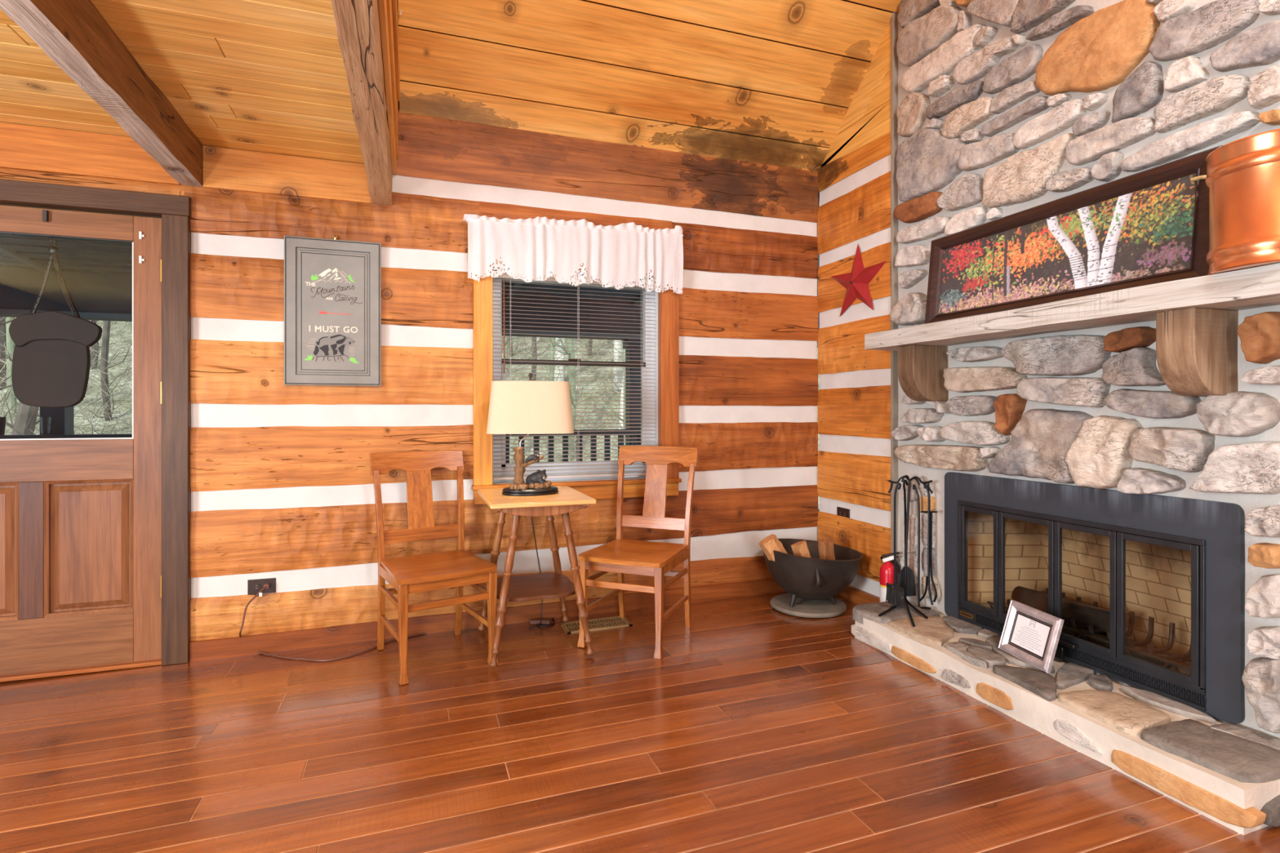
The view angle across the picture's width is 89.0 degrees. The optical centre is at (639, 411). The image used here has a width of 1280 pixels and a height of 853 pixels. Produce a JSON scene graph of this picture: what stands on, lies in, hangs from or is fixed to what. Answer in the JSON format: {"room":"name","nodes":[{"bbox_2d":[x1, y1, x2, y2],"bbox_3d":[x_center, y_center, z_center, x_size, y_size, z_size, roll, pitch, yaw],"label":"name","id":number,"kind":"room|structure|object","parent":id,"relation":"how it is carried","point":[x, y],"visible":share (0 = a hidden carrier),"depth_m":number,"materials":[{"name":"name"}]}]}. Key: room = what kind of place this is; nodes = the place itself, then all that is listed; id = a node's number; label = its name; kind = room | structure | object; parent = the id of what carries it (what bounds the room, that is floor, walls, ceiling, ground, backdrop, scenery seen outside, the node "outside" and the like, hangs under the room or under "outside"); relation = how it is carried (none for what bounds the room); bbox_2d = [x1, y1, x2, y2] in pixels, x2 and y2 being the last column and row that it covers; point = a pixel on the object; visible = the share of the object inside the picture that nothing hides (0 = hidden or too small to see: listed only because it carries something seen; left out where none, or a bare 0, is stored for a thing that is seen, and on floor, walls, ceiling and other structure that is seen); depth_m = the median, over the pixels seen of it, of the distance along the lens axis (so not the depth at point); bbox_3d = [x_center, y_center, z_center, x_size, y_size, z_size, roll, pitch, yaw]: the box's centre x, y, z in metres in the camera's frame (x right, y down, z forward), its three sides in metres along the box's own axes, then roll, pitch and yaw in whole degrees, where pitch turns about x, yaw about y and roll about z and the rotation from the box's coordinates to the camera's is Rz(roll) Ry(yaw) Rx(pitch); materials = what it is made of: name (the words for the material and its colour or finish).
{"room":"cabin living room","nodes":[
{"label":"cabin living room","id":0,"kind":"room"},
{"bbox_2d":[0,0,364,164],"bbox_3d":[-1.854,-1.247,-0.655,3.598,0.020,7.126,0,0,-19],"label":"ceiling","id":1,"kind":"structure","parent":0,"point":[264,76],"depth_m":2.40,"materials":[{"name":"brown wood"}]},
{"bbox_2d":[386,0,399,159],"bbox_3d":[-0.101,-3.067,0.057,0.041,3.560,7.100,0,0,-19],"label":"wall","id":2,"kind":"structure","parent":0,"point":[392,6],"depth_m":2.55,"materials":[{"name":"brown wood"}]},
{"bbox_2d":[377,0,396,174],"bbox_3d":[-0.095,-1.247,0.006,0.019,0.080,7.000,0,0,-19],"label":"trim","id":3,"kind":"structure","parent":2,"relation":"attached to","point":[382,7],"depth_m":2.36,"materials":[{"name":"brown wood"}]},
{"bbox_2d":[0,109,818,641],"bbox_3d":[-2.200,-0.097,3.066,7.002,3.300,0.217,0,0,-19],"label":"wall","id":4,"kind":"structure","parent":0,"point":[282,483],"depth_m":3.38,"materials":[{"name":"brown wood"}]},
{"bbox_2d":[0,204,161,682],"bbox_3d":[-2.664,0.132,2.880,1.000,2.043,0.160,0,0,-19],"label":"door","id":5,"kind":"structure","parent":4,"relation":"in","point":[81,518],"depth_m":2.91,"materials":[{"name":"brown wood"}]},
{"bbox_2d":[8,234,102,408],"bbox_3d":[-2.634,-0.412,2.924,0.334,0.787,0.096,0,0,-19],"label":"plaque","id":6,"kind":"object","parent":5,"relation":"hanging from","point":[51,359],"visible":1,"depth_m":2.94,"materials":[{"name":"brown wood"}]},
{"bbox_2d":[0,121,180,185],"bbox_3d":[-3.326,-1.139,2.584,2.555,0.191,0.042,0,0,-19],"label":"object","id":7,"kind":"structure","parent":4,"relation":"attached to","point":[22,147],"depth_m":2.86,"materials":[{"name":"brown wood"}]},
{"bbox_2d":[0,178,191,217],"bbox_3d":[-3.325,0.082,2.647,2.598,2.142,0.184,0,0,-19],"label":"trim","id":8,"kind":"structure","parent":4,"relation":"attached to","point":[11,192],"depth_m":2.87,"materials":[{"name":"brown wood"}]},
{"bbox_2d":[0,0,203,186],"bbox_3d":[-0.921,-1.146,-0.282,0.102,0.210,7.007,0,0,-19],"label":"beam","id":9,"kind":"structure","parent":4,"relation":"attached to","point":[73,34],"depth_m":2.13,"materials":[{"name":"brown wood"}]},
{"bbox_2d":[161,213,191,665],"bbox_3d":[-2.132,0.127,3.001,0.104,2.052,0.062,0,0,-19],"label":"trim","id":10,"kind":"structure","parent":4,"relation":"attached to","point":[175,229],"depth_m":2.97,"materials":[{"name":"brown wood"}]},
{"bbox_2d":[247,577,275,595],"bbox_3d":[-1.812,0.836,3.119,0.119,0.071,0.009,0,0,-19],"label":"wall outlet","id":11,"kind":"object","parent":4,"relation":"attached to","point":[254,586],"visible":0.96,"depth_m":3.12,"materials":[{"name":"black plastic"}]},
{"bbox_2d":[253,583,260,590],"bbox_3d":[-1.831,0.836,3.110,0.031,0.029,0.004,0,0,-19],"label":"receptacle","id":12,"kind":"object","parent":11,"relation":"attached to","point":[255,586],"depth_m":3.11,"materials":[{"name":"brown plastic"}]},
{"bbox_2d":[202,145,371,204],"bbox_3d":[-1.692,-1.139,3.155,0.722,0.191,0.042,0,0,-19],"label":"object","id":13,"kind":"structure","parent":4,"relation":"attached to","point":[223,168],"depth_m":3.13,"materials":[{"name":"brown wood"}]},
{"bbox_2d":[284,235,381,386],"bbox_3d":[-1.506,-0.500,3.202,0.432,0.741,0.025,0,0,-19],"label":"wall sign","id":14,"kind":"object","parent":4,"relation":"attached to","point":[332,287],"visible":1,"depth_m":3.19,"materials":[{"name":"grey wood"}]},
{"bbox_2d":[318,267,342,279],"bbox_3d":[-1.516,-0.676,3.187,0.111,0.062,0.001,0,0,-19],"label":"art","id":15,"kind":"object","parent":14,"relation":"attached to","point":[324,273],"depth_m":3.19,"materials":[{"name":"beige paint"}]},
{"bbox_2d":[330,0,392,205],"bbox_3d":[-0.151,-1.147,-0.012,0.106,0.210,7.006,0,0,-19],"label":"beam","id":16,"kind":"structure","parent":4,"relation":"attached to","point":[357,21],"depth_m":2.10,"materials":[{"name":"brown wood"}]},
{"bbox_2d":[189,577,786,662],"bbox_3d":[-0.482,1.105,3.584,3.394,0.158,0.051,0,0,-19],"label":"baseboard","id":17,"kind":"structure","parent":4,"relation":"attached to","point":[211,649],"depth_m":3.36,"materials":[{"name":"brown wood"}]},
{"bbox_2d":[458,213,683,293],"bbox_3d":[-0.345,-0.874,3.573,1.256,0.398,0.080,0,0,-20],"label":"lace valance","id":18,"kind":"object","parent":4,"relation":"attached to","point":[531,248],"visible":1,"depth_m":3.55,"materials":[{"name":"white fabric"}]},
{"bbox_2d":[471,257,681,504],"bbox_3d":[-0.351,-0.202,3.686,1.220,1.380,0.202,0,0,-19],"label":"window","id":19,"kind":"structure","parent":4,"relation":"in","point":[667,304],"depth_m":3.70,"materials":[{"name":"brown wood"}]},
{"bbox_2d":[493,269,656,479],"bbox_3d":[-0.349,-0.200,3.673,0.942,1.135,0.048,0,0,-19],"label":"blind","id":20,"kind":"object","parent":19,"relation":"attached to","point":[504,276],"visible":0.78,"depth_m":3.68,"materials":[{"name":"grey plastic"}]},
{"bbox_2d":[0,591,1279,852],"bbox_3d":[-1.552,1.171,-0.433,8.684,0.122,7.188,0,0,-19],"label":"floor","id":21,"kind":"structure","parent":0,"point":[757,727],"depth_m":2.16,"materials":[{"name":"brown wood"}]},
{"bbox_2d":[239,582,551,661],"bbox_3d":[-1.183,0.985,3.221,1.500,0.327,0.330,0,0,-15],"label":"extension cord","id":22,"kind":"object","parent":21,"relation":"on","point":[533,621],"visible":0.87,"depth_m":3.07,"materials":[{"name":"brown plastic"}]},
{"bbox_2d":[529,618,551,624],"bbox_3d":[-0.532,1.121,3.478,0.108,0.023,0.030,0,0,2],"label":"socket","id":23,"kind":"object","parent":22,"relation":"attached to","point":[533,621],"depth_m":3.46,"materials":[{"name":"brown plastic"}]},
{"bbox_2d":[368,449,497,685],"bbox_3d":[-0.974,0.670,3.060,0.456,0.942,0.584,0,0,-34],"label":"chair","id":24,"kind":"object","parent":21,"relation":"on","point":[459,568],"visible":0.99,"depth_m":3.10,"materials":[{"name":"brown wood"}]},
{"bbox_2d":[477,485,596,667],"bbox_3d":[-0.522,0.763,3.181,0.478,0.724,0.600,0,0,-19],"label":"table","id":25,"kind":"object","parent":21,"relation":"on","point":[510,588],"visible":0.95,"depth_m":3.00,"materials":[{"name":"brown wood"}]},
{"bbox_2d":[486,373,573,628],"bbox_3d":[-0.564,0.471,3.270,0.430,1.319,0.462,0,0,-19],"label":"table lamp","id":26,"kind":"object","parent":25,"relation":"on","point":[528,407],"visible":0.99,"depth_m":3.08,"materials":[{"name":"beige fabric"}]},
{"bbox_2d":[497,573,575,601],"bbox_3d":[-0.522,0.853,3.181,0.388,0.016,0.425,0,0,-19],"label":"shelf","id":27,"kind":"object","parent":25,"relation":"attached to","point":[523,588],"depth_m":3.13,"materials":[{"name":"brown wood"}]},
{"bbox_2d":[536,617,555,626],"bbox_3d":[-0.568,1.130,3.619,0.384,0.013,0.519,0,0,44],"label":"cord","id":28,"kind":"object","parent":21,"relation":"on","point":[553,619],"visible":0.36,"depth_m":3.44,"materials":[{"name":"black plastic"}]},
{"bbox_2d":[560,615,632,634],"bbox_3d":[-0.232,1.129,3.459,0.355,0.014,0.160,0,0,-19],"label":"floor vent","id":29,"kind":"object","parent":21,"relation":"in","point":[572,627],"visible":0.88,"depth_m":3.45,"materials":[{"name":"gold metal"}]},
{"bbox_2d":[577,445,698,659],"bbox_3d":[0.001,0.659,3.301,0.456,0.942,0.584,0,0,22],"label":"chair","id":30,"kind":"object","parent":21,"relation":"on","point":[620,556],"visible":0.98,"depth_m":3.38,"materials":[{"name":"brown wood"}]},
{"bbox_2d":[769,593,846,617],"bbox_3d":[0.961,1.100,3.716,0.425,0.031,0.424,0,0,-19],"label":"disc","id":31,"kind":"object","parent":21,"relation":"on","point":[806,608],"visible":0.81,"depth_m":3.62,"materials":[{"name":"grey stone"}]},
{"bbox_2d":[763,538,863,607],"bbox_3d":[0.978,0.923,3.717,0.562,0.329,0.568,0,0,-19],"label":"cauldron","id":32,"kind":"object","parent":31,"relation":"on","point":[814,578],"visible":0.85,"depth_m":3.52,"materials":[{"name":"black metal"}]},
{"bbox_2d":[758,533,787,561],"bbox_3d":[0.785,0.831,3.629,0.246,0.298,0.099,0,0,-5],"label":"log","id":33,"kind":"object","parent":32,"relation":"in","point":[771,543],"visible":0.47,"depth_m":3.59,"materials":[{"name":"beige wood"}]},
{"bbox_2d":[791,540,811,558],"bbox_3d":[0.926,0.852,3.623,0.149,0.271,0.098,0,0,-19],"label":"log","id":34,"kind":"object","parent":32,"relation":"in","point":[800,548],"visible":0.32,"depth_m":3.59,"materials":[{"name":"brown wood"}]},
{"bbox_2d":[817,537,835,559],"bbox_3d":[1.055,0.848,3.667,0.097,0.267,0.075,0,0,-28],"label":"log","id":35,"kind":"object","parent":32,"relation":"in","point":[826,548],"visible":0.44,"depth_m":3.64,"materials":[{"name":"brown wood"}]},
{"bbox_2d":[851,601,1279,835],"bbox_3d":[1.512,1.067,2.560,0.420,0.182,1.703,0,0,-19],"label":"raised hearth","id":36,"kind":"object","parent":21,"relation":"on","point":[1228,774],"visible":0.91,"depth_m":2.14,"materials":[{"name":"beige stone"}]},
{"bbox_2d":[880,551,900,602],"bbox_3d":[1.321,0.927,3.461,0.091,0.374,0.086,0,0,-19],"label":"fire extinguisher","id":37,"kind":"object","parent":36,"relation":"on","point":[886,570],"visible":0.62,"depth_m":3.44,"materials":[{"name":"red metal"}]},
{"bbox_2d":[880,560,897,602],"bbox_3d":[1.319,0.955,3.460,0.086,0.318,0.086,0,0,-19],"label":"bottle","id":38,"kind":"object","parent":37,"relation":"attached to","point":[886,570],"depth_m":3.43,"materials":[{"name":"red metal"}]},
{"bbox_2d":[878,475,933,626],"bbox_3d":[1.281,0.648,3.145,0.213,0.656,0.362,0,0,34],"label":"stand","id":39,"kind":"object","parent":36,"relation":"on","point":[906,602],"visible":0.91,"depth_m":3.29,"materials":[{"name":"metal"}]},
{"bbox_2d":[885,482,905,607],"bbox_3d":[1.266,0.661,3.238,0.090,0.612,0.072,0,0,1],"label":"shovel","id":40,"kind":"object","parent":39,"relation":"hanging from","point":[895,593],"visible":1,"depth_m":3.23,"materials":[{"name":"metal"}]},
{"bbox_2d":[897,479,915,596],"bbox_3d":[1.365,0.649,3.337,0.088,0.605,0.033,0,0,9],"label":"shovel","id":41,"kind":"object","parent":39,"relation":"hanging from","point":[911,591],"visible":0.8,"depth_m":3.33,"materials":[{"name":"metal"}]},
{"bbox_2d":[912,484,931,609],"bbox_3d":[1.407,0.677,3.247,0.016,0.619,0.116,0,0,-19],"label":"poker","id":42,"kind":"object","parent":39,"relation":"hanging from","point":[914,487],"visible":1,"depth_m":3.27,"materials":[{"name":"metal"}]},
{"bbox_2d":[919,483,937,604],"bbox_3d":[1.418,0.648,3.200,0.034,0.593,0.092,0,0,-42],"label":"tongs","id":43,"kind":"object","parent":39,"relation":"hanging from","point":[930,513],"visible":1,"depth_m":3.19,"materials":[{"name":"metal"}]},
{"bbox_2d":[998,599,1064,674],"bbox_3d":[1.560,0.878,2.567,0.130,0.202,0.260,0,0,-9],"label":"framed certificate","id":44,"kind":"object","parent":36,"relation":"on","point":[1031,635],"visible":1,"depth_m":2.55,"materials":[{"name":"silver metal"}]},
{"bbox_2d":[889,0,1279,739],"bbox_3d":[1.953,-1.797,2.411,0.570,5.900,2.467,0,0,-19],"label":"stone fireplace","id":45,"kind":"object","parent":21,"relation":"on","point":[1006,108],"depth_m":2.57,"materials":[{"name":"grey stone"}]},
{"bbox_2d":[1011,586,1110,631],"bbox_3d":[1.823,0.849,2.794,0.107,0.104,0.444,0,0,-19],"label":"log","id":46,"kind":"object","parent":45,"relation":"on","point":[1084,615],"visible":0.58,"depth_m":2.73,"materials":[{"name":"brown wood"}]},
{"bbox_2d":[864,262,1279,401],"bbox_3d":[1.659,-0.227,2.348,0.261,0.354,2.267,0,0,-19],"label":"mantel shelf","id":47,"kind":"object","parent":45,"relation":"attached to","point":[1196,318],"visible":0.98,"depth_m":2.08,"materials":[{"name":"brown wood"}]},
{"bbox_2d":[924,145,1222,324],"bbox_3d":[1.617,-0.622,2.617,0.073,0.434,1.214,0,0,-19],"label":"print","id":48,"kind":"object","parent":47,"relation":"on","point":[1150,226],"visible":1,"depth_m":2.46,"materials":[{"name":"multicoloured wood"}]},
{"bbox_2d":[1204,128,1279,275],"bbox_3d":[1.803,-0.580,1.850,0.298,0.353,0.298,0,0,-19],"label":"bucket","id":49,"kind":"object","parent":47,"relation":"on","point":[1242,180],"visible":0.82,"depth_m":1.80,"materials":[{"name":"orange metal"}]},
{"bbox_2d":[1190,174,1206,181],"bbox_3d":[1.800,-0.725,2.051,0.019,0.066,0.120,0,0,-14],"label":"handle","id":50,"kind":"object","parent":49,"relation":"attached to","point":[1200,177],"visible":0.35,"depth_m":2.08,"materials":[{"name":"wood"}]},
{"bbox_2d":[944,471,1244,724],"bbox_3d":[1.684,0.639,2.603,0.088,0.696,1.200,0,0,-19],"label":"fireplace screen","id":51,"kind":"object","parent":45,"relation":"attached to","point":[1213,531],"depth_m":2.36,"materials":[{"name":"metal"}]},
{"bbox_2d":[958,605,1206,711],"bbox_3d":[1.677,0.944,2.600,0.014,0.066,1.014,0,0,-19],"label":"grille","id":52,"kind":"object","parent":51,"relation":"attached to","point":[1138,676],"depth_m":2.37,"materials":[{"name":"black metal"}]},
{"bbox_2d":[396,0,901,206],"bbox_3d":[1.231,-3.050,0.522,2.900,3.336,7.300,0,0,-19],"label":"ceiling","id":53,"kind":"structure","parent":0,"point":[773,82],"depth_m":3.42,"materials":[{"name":"brown wood"}]},
{"bbox_2d":[817,22,890,597],"bbox_3d":[1.301,-0.432,3.951,0.207,3.370,0.872,0,0,-19],"label":"wall","id":54,"kind":"structure","parent":0,"point":[854,404],"depth_m":3.77,"materials":[{"name":"brown wood"}]},
{"bbox_2d":[836,506,849,518],"bbox_3d":[1.219,0.613,3.909,0.009,0.071,0.119,0,0,-19],"label":"wall outlet","id":55,"kind":"object","parent":54,"relation":"attached to","point":[843,512],"visible":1,"depth_m":3.90,"materials":[{"name":"black plastic"}]},
{"bbox_2d":[835,585,879,604],"bbox_3d":[1.251,1.091,3.819,0.051,0.127,0.655,0,0,-19],"label":"baseboard","id":56,"kind":"structure","parent":54,"relation":"attached to","point":[854,595],"depth_m":3.75,"materials":[{"name":"brown wood"}]},
{"bbox_2d":[831,244,887,315],"bbox_3d":[1.234,-0.770,3.762,0.050,0.410,0.506,0,0,-19],"label":"star","id":57,"kind":"object","parent":54,"relation":"attached to","point":[855,282],"visible":1,"depth_m":3.73,"materials":[{"name":"red metal"}]},
{"bbox_2d":[890,11,898,564],"bbox_3d":[1.371,-0.732,3.504,0.038,3.430,0.018,0,0,-19],"label":"trim","id":58,"kind":"structure","parent":54,"relation":"attached to","point":[894,21],"depth_m":3.50,"materials":[{"name":"brown wood"}]},
{"label":"outside","id":59,"kind":"structure","parent":0,"visible":0},
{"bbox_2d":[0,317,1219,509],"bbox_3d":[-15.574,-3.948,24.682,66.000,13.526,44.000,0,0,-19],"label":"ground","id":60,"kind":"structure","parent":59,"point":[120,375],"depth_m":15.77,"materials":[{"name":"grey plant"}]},
{"bbox_2d":[0,316,6,386],"bbox_3d":[-15.059,-5.334,15.201,1.772,10.578,1.537,0,0,-39],"label":"bare tree","id":61,"kind":"object","parent":60,"relation":"on","point":[2,328],"visible":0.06,"depth_m":15.18,"materials":[{"name":"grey plant"}]},
{"bbox_2d":[0,316,13,435],"bbox_3d":[-10.666,-5.327,10.970,1.487,13.355,1.766,0,0,-13],"label":"bare tree","id":62,"kind":"object","parent":60,"relation":"on","point":[3,317],"visible":0.05,"depth_m":11.03,"materials":[{"name":"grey plant"}]},
{"bbox_2d":[0,316,17,421],"bbox_3d":[-12.666,-5.767,13.252,1.562,12.913,1.493,0,0,-15],"label":"bare tree","id":63,"kind":"object","parent":60,"relation":"on","point":[10,342],"visible":0.05,"depth_m":13.14,"materials":[{"name":"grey plant"}]},
{"bbox_2d":[0,349,39,435],"bbox_3d":[-8.593,-2.405,9.085,1.517,9.055,1.316,0,0,40],"label":"bare tree","id":64,"kind":"object","parent":60,"relation":"on","point":[25,420],"visible":0.12,"depth_m":9.03,"materials":[{"name":"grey plant"}]},
{"bbox_2d":[11,360,106,435],"bbox_3d":[-7.462,-2.183,8.432,1.259,9.521,1.060,0,0,-44],"label":"bare tree","id":65,"kind":"object","parent":60,"relation":"on","point":[11,361],"visible":0.04,"depth_m":8.42,"materials":[{"name":"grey plant"}]},
{"bbox_2d":[87,320,115,369],"bbox_3d":[-14.118,-4.523,16.740,1.111,7.648,1.281,0,0,-19],"label":"bare tree","id":66,"kind":"object","parent":60,"relation":"on","point":[94,347],"visible":0.02,"depth_m":16.75,"materials":[{"name":"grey plant"}]},
{"bbox_2d":[84,320,132,421],"bbox_3d":[-11.134,-5.562,13.729,1.384,12.433,1.644,0,0,27],"label":"bare tree","id":67,"kind":"object","parent":60,"relation":"on","point":[106,327],"visible":0.11,"depth_m":13.74,"materials":[{"name":"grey plant"}]},
{"bbox_2d":[111,415,132,426],"bbox_3d":[-6.078,-1.667,8.077,1.188,8.884,1.117,0,0,9],"label":"bare tree","id":68,"kind":"object","parent":60,"relation":"on","point":[114,415],"visible":0.02,"depth_m":7.87,"materials":[{"name":"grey plant"}]},
{"bbox_2d":[126,321,132,330],"bbox_3d":[-16.327,-7.241,21.051,1.407,10.217,1.555,0,0,2],"label":"bare tree","id":69,"kind":"object","parent":60,"relation":"on","point":[129,325],"visible":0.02,"depth_m":20.86,"materials":[{"name":"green plant"}]},
{"bbox_2d":[505,336,516,372],"bbox_3d":[-4.088,-5.609,20.205,1.153,9.527,1.101,0,0,23],"label":"bare tree","id":70,"kind":"object","parent":60,"relation":"on","point":[506,337],"visible":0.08,"depth_m":20.17,"materials":[{"name":"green plant"}]},
{"bbox_2d":[507,336,519,356],"bbox_3d":[-4.321,-7.020,22.514,1.230,11.049,1.461,0,0,20],"label":"bare tree","id":71,"kind":"object","parent":60,"relation":"on","point":[509,347],"visible":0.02,"depth_m":22.51,"materials":[{"name":"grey plant"}]},
{"bbox_2d":[523,337,551,380],"bbox_3d":[-2.865,-6.009,17.509,1.601,12.109,1.348,0,0,-2],"label":"bare tree","id":72,"kind":"object","parent":60,"relation":"on","point":[534,340],"visible":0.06,"depth_m":17.28,"materials":[{"name":"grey plant"}]},
{"bbox_2d":[526,337,565,381],"bbox_3d":[-2.166,-4.623,16.290,1.165,10.079,1.219,0,0,37],"label":"bare tree","id":73,"kind":"object","parent":60,"relation":"on","point":[552,369],"visible":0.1,"depth_m":16.18,"materials":[{"name":"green plant"}]},
{"bbox_2d":[540,337,576,381],"bbox_3d":[-2.289,-6.573,18.579,1.591,12.701,1.640,0,0,-6],"label":"bare tree","id":74,"kind":"object","parent":60,"relation":"on","point":[557,348],"visible":0.03,"depth_m":18.46,"materials":[{"name":"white plant"}]},
{"bbox_2d":[542,337,613,461],"bbox_3d":[-1.444,-5.125,13.523,1.539,13.312,1.610,0,0,32],"label":"bare tree","id":75,"kind":"object","parent":60,"relation":"on","point":[570,350],"visible":0.22,"depth_m":13.56,"materials":[{"name":"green plant"}]},
{"bbox_2d":[574,338,599,355],"bbox_3d":[-1.877,-8.002,23.360,1.724,13.041,1.452,0,0,-29],"label":"bare tree","id":76,"kind":"object","parent":60,"relation":"on","point":[590,340],"visible":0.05,"depth_m":23.15,"materials":[{"name":"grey plant"}]},
{"bbox_2d":[594,340,625,452],"bbox_3d":[-0.326,-2.598,10.600,1.453,9.544,1.314,0,0,11],"label":"bare tree","id":77,"kind":"object","parent":60,"relation":"on","point":[624,350],"visible":0.06,"depth_m":10.49,"materials":[{"name":"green plant"}]},
{"bbox_2d":[598,342,623,460],"bbox_3d":[-0.336,-3.307,12.504,1.373,9.978,1.161,0,0,34],"label":"bare tree","id":78,"kind":"object","parent":60,"relation":"on","point":[622,388],"visible":0.09,"depth_m":12.45,"materials":[{"name":"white plant"}]},
{"bbox_2d":[609,340,622,389],"bbox_3d":[-0.622,-5.476,18.441,1.363,10.556,1.322,0,0,-8],"label":"bare tree","id":79,"kind":"object","parent":60,"relation":"on","point":[615,342],"visible":0.04,"depth_m":18.35,"materials":[{"name":"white plant"}]},
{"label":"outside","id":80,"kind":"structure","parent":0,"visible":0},
{"bbox_2d":[0,233,819,313],"bbox_3d":[-1.701,-1.132,4.670,13.000,0.210,2.546,0,0,-19],"label":"ceiling","id":81,"kind":"structure","parent":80,"point":[16,250],"depth_m":4.64,"materials":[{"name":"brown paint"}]},
{"bbox_2d":[0,266,819,347],"bbox_3d":[-2.059,-0.887,5.697,13.000,0.360,0.160,0,0,-19],"label":"beam","id":82,"kind":"structure","parent":81,"relation":"attached to","point":[95,295],"depth_m":4.97,"materials":[{"name":"grey"}]},
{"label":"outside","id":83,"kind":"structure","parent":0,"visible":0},
{"bbox_3d":[-1.706,1.278,4.708,13.015,0.030,2.500,0,0,-19],"label":"floor","id":84,"kind":"structure","parent":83,"visible":0},
{"bbox_2d":[40,405,74,434],"bbox_3d":[-4.383,0.278,4.896,0.190,1.970,0.180,0,0,-19],"label":"porch post","id":85,"kind":"object","parent":84,"relation":"on","point":[57,420],"visible":0.02,"depth_m":4.84,"materials":[{"name":"wood"}]},
{"bbox_2d":[0,429,819,511],"bbox_3d":[-2.020,0.635,5.583,12.200,0.935,0.100,0,0,-19],"label":"porch railing","id":86,"kind":"object","parent":85,"relation":"attached to","point":[124,435],"visible":0.09,"depth_m":6.01,"materials":[{"name":"brown wood"}]},
{"bbox_2d":[0,417,6,435],"bbox_3d":[-4.609,0.102,4.679,0.080,0.130,0.080,0,0,-19],"label":"tumbler","id":87,"kind":"object","parent":86,"relation":"on","point":[2,420],"visible":1,"depth_m":4.67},
{"bbox_2d":[622,338,643,444],"bbox_3d":[-0.051,0.278,6.409,0.190,1.970,0.180,0,0,-19],"label":"porch post","id":88,"kind":"object","parent":84,"relation":"on","point":[635,341],"visible":0.45,"depth_m":6.34,"materials":[{"name":"wood"}]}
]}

